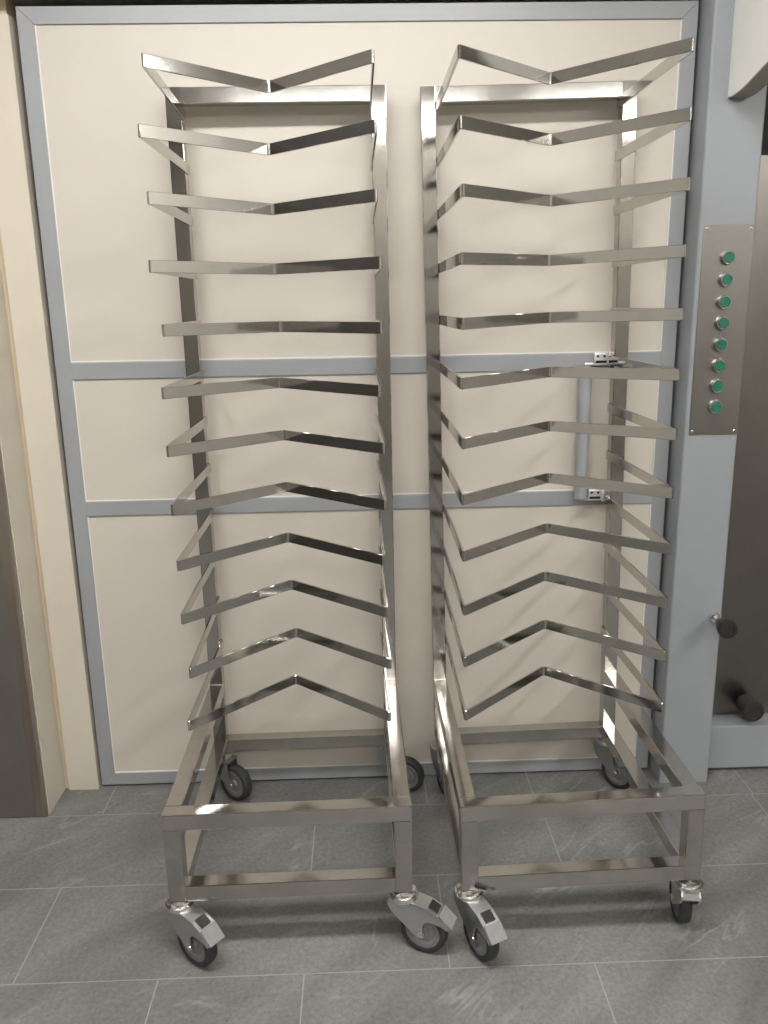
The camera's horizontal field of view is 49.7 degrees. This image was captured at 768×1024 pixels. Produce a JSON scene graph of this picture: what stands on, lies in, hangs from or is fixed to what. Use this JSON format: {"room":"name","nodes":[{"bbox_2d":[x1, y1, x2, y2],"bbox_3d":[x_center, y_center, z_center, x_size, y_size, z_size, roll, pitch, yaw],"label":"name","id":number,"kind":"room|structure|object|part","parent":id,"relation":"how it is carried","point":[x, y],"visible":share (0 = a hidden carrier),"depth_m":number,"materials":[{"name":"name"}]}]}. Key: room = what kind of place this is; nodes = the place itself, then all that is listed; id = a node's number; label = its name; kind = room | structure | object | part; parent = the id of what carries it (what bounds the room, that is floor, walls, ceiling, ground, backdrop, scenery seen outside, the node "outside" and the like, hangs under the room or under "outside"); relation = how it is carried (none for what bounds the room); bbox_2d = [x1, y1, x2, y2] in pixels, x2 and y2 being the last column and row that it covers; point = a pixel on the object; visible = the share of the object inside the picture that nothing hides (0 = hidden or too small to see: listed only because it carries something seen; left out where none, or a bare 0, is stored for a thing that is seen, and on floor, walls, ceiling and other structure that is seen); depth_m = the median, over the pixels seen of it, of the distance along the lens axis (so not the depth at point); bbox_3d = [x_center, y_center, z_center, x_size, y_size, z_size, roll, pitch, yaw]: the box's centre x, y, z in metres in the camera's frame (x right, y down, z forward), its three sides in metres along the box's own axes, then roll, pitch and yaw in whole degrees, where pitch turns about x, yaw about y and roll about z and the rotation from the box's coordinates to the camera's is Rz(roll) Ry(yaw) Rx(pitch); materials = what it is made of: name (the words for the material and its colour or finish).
{"room":"commercial kitchen","nodes":[
{"label":"commercial kitchen","id":0,"kind":"room"},
{"bbox_2d":[0,262,65,814],"bbox_3d":[-1.063,-0.492,2.299,0.036,2.850,0.258,-1,14,-1],"label":"wall","id":1,"kind":"structure","parent":0,"point":[11,442],"depth_m":2.40,"materials":[{"name":"beige paint"}]},
{"bbox_2d":[15,1,698,784],"bbox_3d":[-0.042,-0.228,2.408,1.767,2.237,0.098,-1,14,-1],"label":"door","id":2,"kind":"structure","parent":1,"relation":"in","point":[88,90],"depth_m":2.36,"materials":[{"name":"paint"}]},
{"bbox_3d":[-0.052,-0.861,2.271,1.690,0.865,0.024,-1,14,-1],"label":"panel","id":3,"kind":"part","parent":2,"relation":"part of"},
{"bbox_3d":[-0.041,-0.226,2.430,1.690,0.362,0.024,-1,14,-1],"label":"panel","id":4,"kind":"part","parent":2,"relation":"part of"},
{"bbox_3d":[-0.030,0.401,2.587,1.690,0.856,0.024,-1,14,-1],"label":"panel","id":5,"kind":"part","parent":2,"relation":"part of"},
{"bbox_2d":[0,766,767,1023],"bbox_3d":[0.568,1.480,0.180,5.600,0.001,5.420,-1,14,-1],"label":"floor","id":6,"kind":"structure","parent":0,"point":[87,936],"depth_m":2.06,"materials":[{"name":"grey tile"}]},
{"bbox_2d":[0,445,48,817],"bbox_3d":[-1.430,-0.184,2.225,0.784,2.298,0.012,-1,14,-1],"label":"door","id":7,"kind":"structure","parent":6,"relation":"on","point":[22,784],"depth_m":2.42,"materials":[{"name":"silver metal"}]},
{"bbox_2d":[138,49,456,966],"bbox_3d":[-0.200,-0.019,2.029,0.690,2.034,0.796,-1,14,-2],"label":"rack","id":8,"kind":"object","parent":6,"relation":"on","point":[426,923],"visible":1,"depth_m":1.98,"materials":[{"name":"silver metal"}]},
{"bbox_3d":[-0.479,0.806,1.913,0.040,0.186,0.039,-1,14,-2],"label":"leg","id":9,"kind":"part","parent":8,"relation":"part of","materials":[{"name":"silver metal"}]},
{"bbox_3d":[-0.494,0.617,2.207,0.039,0.039,0.623,-1,14,-2],"label":"rail","id":10,"kind":"part","parent":8,"relation":"part of","materials":[{"name":"silver metal"}]},
{"bbox_3d":[-0.524,-0.283,2.323,0.043,1.650,0.039,-1,14,-2],"label":"upright post","id":11,"kind":"part","parent":8,"relation":"part of","materials":[{"name":"silver metal"}]},
{"bbox_3d":[-0.491,0.797,2.252,0.039,0.039,0.623,-1,14,-2],"label":"rail","id":12,"kind":"part","parent":8,"relation":"part of","materials":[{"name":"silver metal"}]},
{"bbox_3d":[-0.506,0.627,2.551,0.040,0.225,0.039,-1,14,-2],"label":"leg","id":13,"kind":"part","parent":8,"relation":"part of","materials":[{"name":"silver metal"}]},
{"bbox_3d":[-0.277,-1.072,2.136,0.486,0.040,0.039,-1,14,-2],"label":"header rail","id":14,"kind":"part","parent":8,"relation":"part of","materials":[{"name":"silver metal"}]},
{"bbox_3d":[-0.220,0.690,1.895,0.564,0.040,0.039,-1,14,-2],"label":"rail","id":15,"kind":"part","parent":8,"relation":"part of","materials":[{"name":"silver metal"}]},
{"bbox_3d":[-0.216,0.870,1.940,0.486,0.040,0.039,-1,14,-2],"label":"rail","id":16,"kind":"part","parent":8,"relation":"part of","materials":[{"name":"silver metal"}]},
{"bbox_3d":[-0.242,0.710,2.582,0.486,0.040,0.039,-1,14,-2],"label":"rail","id":17,"kind":"part","parent":8,"relation":"part of","materials":[{"name":"silver metal"}]},
{"bbox_3d":[0.001,-0.298,2.340,0.043,1.650,0.039,-1,14,-2],"label":"upright post","id":18,"kind":"part","parent":8,"relation":"part of","materials":[{"name":"silver metal"}]},
{"bbox_3d":[0.019,0.612,2.568,0.040,0.225,0.039,-1,14,-2],"label":"leg","id":19,"kind":"part","parent":8,"relation":"part of","materials":[{"name":"silver metal"}]},
{"bbox_3d":[0.033,0.783,2.270,0.039,0.039,0.623,-1,14,-2],"label":"rail","id":20,"kind":"part","parent":8,"relation":"part of","materials":[{"name":"silver metal"}]},
{"bbox_3d":[0.030,0.602,2.224,0.039,0.039,0.623,-1,14,-2],"label":"rail","id":21,"kind":"part","parent":8,"relation":"part of","materials":[{"name":"silver metal"}]},
{"bbox_3d":[0.045,0.792,1.931,0.040,0.186,0.039,-1,14,-2],"label":"leg","id":22,"kind":"part","parent":8,"relation":"part of","materials":[{"name":"silver metal"}]},
{"bbox_2d":[419,37,705,961],"bbox_3d":[0.460,-0.036,2.042,0.678,2.038,0.840,-1,14,-2],"label":"rack","id":23,"kind":"object","parent":6,"relation":"on","point":[483,930],"visible":1,"depth_m":2.03,"materials":[{"name":"silver metal"}]},
{"bbox_3d":[0.141,-0.295,2.344,0.069,1.651,0.039,-1,14,-2],"label":"upright post","id":24,"kind":"part","parent":23,"relation":"part of","materials":[{"name":"silver metal"}]},
{"bbox_3d":[0.174,0.614,2.572,0.043,0.226,0.039,-1,14,-2],"label":"leg","id":25,"kind":"part","parent":23,"relation":"part of","materials":[{"name":"silver metal"}]},
{"bbox_3d":[0.189,0.785,2.273,0.040,0.040,0.623,-1,14,-2],"label":"rail","id":26,"kind":"part","parent":23,"relation":"part of","materials":[{"name":"silver metal"}]},
{"bbox_3d":[0.182,0.604,2.228,0.040,0.040,0.623,-1,14,-2],"label":"rail","id":27,"kind":"part","parent":23,"relation":"part of","materials":[{"name":"silver metal"}]},
{"bbox_3d":[0.198,0.794,1.934,0.043,0.187,0.039,-1,14,-2],"label":"leg","id":28,"kind":"part","parent":23,"relation":"part of","materials":[{"name":"silver metal"}]},
{"bbox_3d":[0.374,-1.087,2.154,0.486,0.048,0.039,-1,14,-2],"label":"header rail","id":29,"kind":"part","parent":23,"relation":"part of","materials":[{"name":"silver metal"}]},
{"bbox_3d":[0.439,0.693,2.601,0.486,0.048,0.039,-1,14,-2],"label":"rail","id":30,"kind":"part","parent":23,"relation":"part of","materials":[{"name":"silver metal"}]},
{"bbox_3d":[0.462,0.854,1.959,0.486,0.048,0.039,-1,14,-2],"label":"rail","id":31,"kind":"part","parent":23,"relation":"part of","materials":[{"name":"silver metal"}]},
{"bbox_3d":[0.456,0.673,1.913,0.564,0.049,0.039,-1,14,-2],"label":"rail","id":32,"kind":"part","parent":23,"relation":"part of","materials":[{"name":"silver metal"}]},
{"bbox_3d":[0.698,0.592,2.585,0.043,0.226,0.039,-1,14,-2],"label":"leg","id":33,"kind":"part","parent":23,"relation":"part of","materials":[{"name":"silver metal"}]},
{"bbox_3d":[0.665,-0.318,2.357,0.069,1.651,0.039,-1,14,-2],"label":"upright post","id":34,"kind":"part","parent":23,"relation":"part of","materials":[{"name":"silver metal"}]},
{"bbox_3d":[0.713,0.762,2.287,0.040,0.040,0.623,-1,14,-2],"label":"rail","id":35,"kind":"part","parent":23,"relation":"part of","materials":[{"name":"silver metal"}]},
{"bbox_3d":[0.706,0.582,2.241,0.040,0.040,0.623,-1,14,-2],"label":"rail","id":36,"kind":"part","parent":23,"relation":"part of","materials":[{"name":"silver metal"}]},
{"bbox_3d":[0.722,0.771,1.948,0.043,0.187,0.039,-1,14,-2],"label":"leg","id":37,"kind":"part","parent":23,"relation":"part of","materials":[{"name":"silver metal"}]},
{"bbox_2d":[648,0,767,782],"bbox_3d":[1.865,-0.430,2.158,2.021,2.700,0.725,-1,14,-1],"label":"oven","id":38,"kind":"object","parent":6,"relation":"on","point":[712,681],"visible":1,"depth_m":2.40,"materials":[{"name":"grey metal"}]},
{"bbox_3d":[0.995,0.322,2.476,0.033,0.033,0.046,-1,14,-1],"label":"lever","id":39,"kind":"part","parent":38,"relation":"part of","materials":[{"name":"silver metal"}]},
{"bbox_3d":[0.931,-0.496,2.292,0.138,0.567,0.004,-1,14,-1],"label":"control plate","id":40,"kind":"part","parent":38,"relation":"part of","materials":[{"name":"silver metal"}]},
{"bbox_3d":[1.953,0.721,2.753,1.870,0.150,0.133,-1,14,-1],"label":"panel","id":41,"kind":"part","parent":38,"relation":"part of","materials":[{"name":"grey metal"}]},
{"bbox_3d":[1.937,-0.192,2.558,1.870,1.703,0.058,-1,14,-1],"label":"door","id":42,"kind":"part","parent":38,"relation":"part of","materials":[{"name":"metal"}]},
{"bbox_2d":[728,0,767,97],"bbox_3d":[1.877,-1.355,1.831,1.970,0.668,0.538,-1,14,-1],"label":"hood","id":43,"kind":"object","parent":38,"relation":"attached to","point":[747,19],"depth_m":2.05,"materials":[{"name":"grey metal"}]},
{"bbox_3d":[0.463,-0.567,2.491,5.600,2.850,0.060,-1,14,-1],"label":"wall","id":44,"kind":"structure","parent":0,"visible":0},
{"bbox_2d":[0,0,16,20],"bbox_3d":[-1.012,-1.325,2.179,0.069,0.078,0.090,-1,14,-1],"label":"trim","id":45,"kind":"structure","parent":44,"relation":"attached to","point":[6,6],"depth_m":2.16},
{"bbox_2d":[0,14,101,789],"bbox_3d":[-0.979,-0.205,2.441,0.094,2.222,0.126,-1,14,-1],"label":"trim","id":46,"kind":"structure","parent":44,"relation":"attached to","point":[19,218],"depth_m":2.36,"materials":[{"name":"beige paint"}]},
{"bbox_2d":[10,0,687,5],"bbox_3d":[-0.120,-1.626,2.080,1.890,0.575,0.190,-1,14,-1],"label":"trim","id":47,"kind":"structure","parent":44,"relation":"attached to","point":[15,2],"depth_m":2.21,"materials":[{"name":"grey metal"}]}
]}

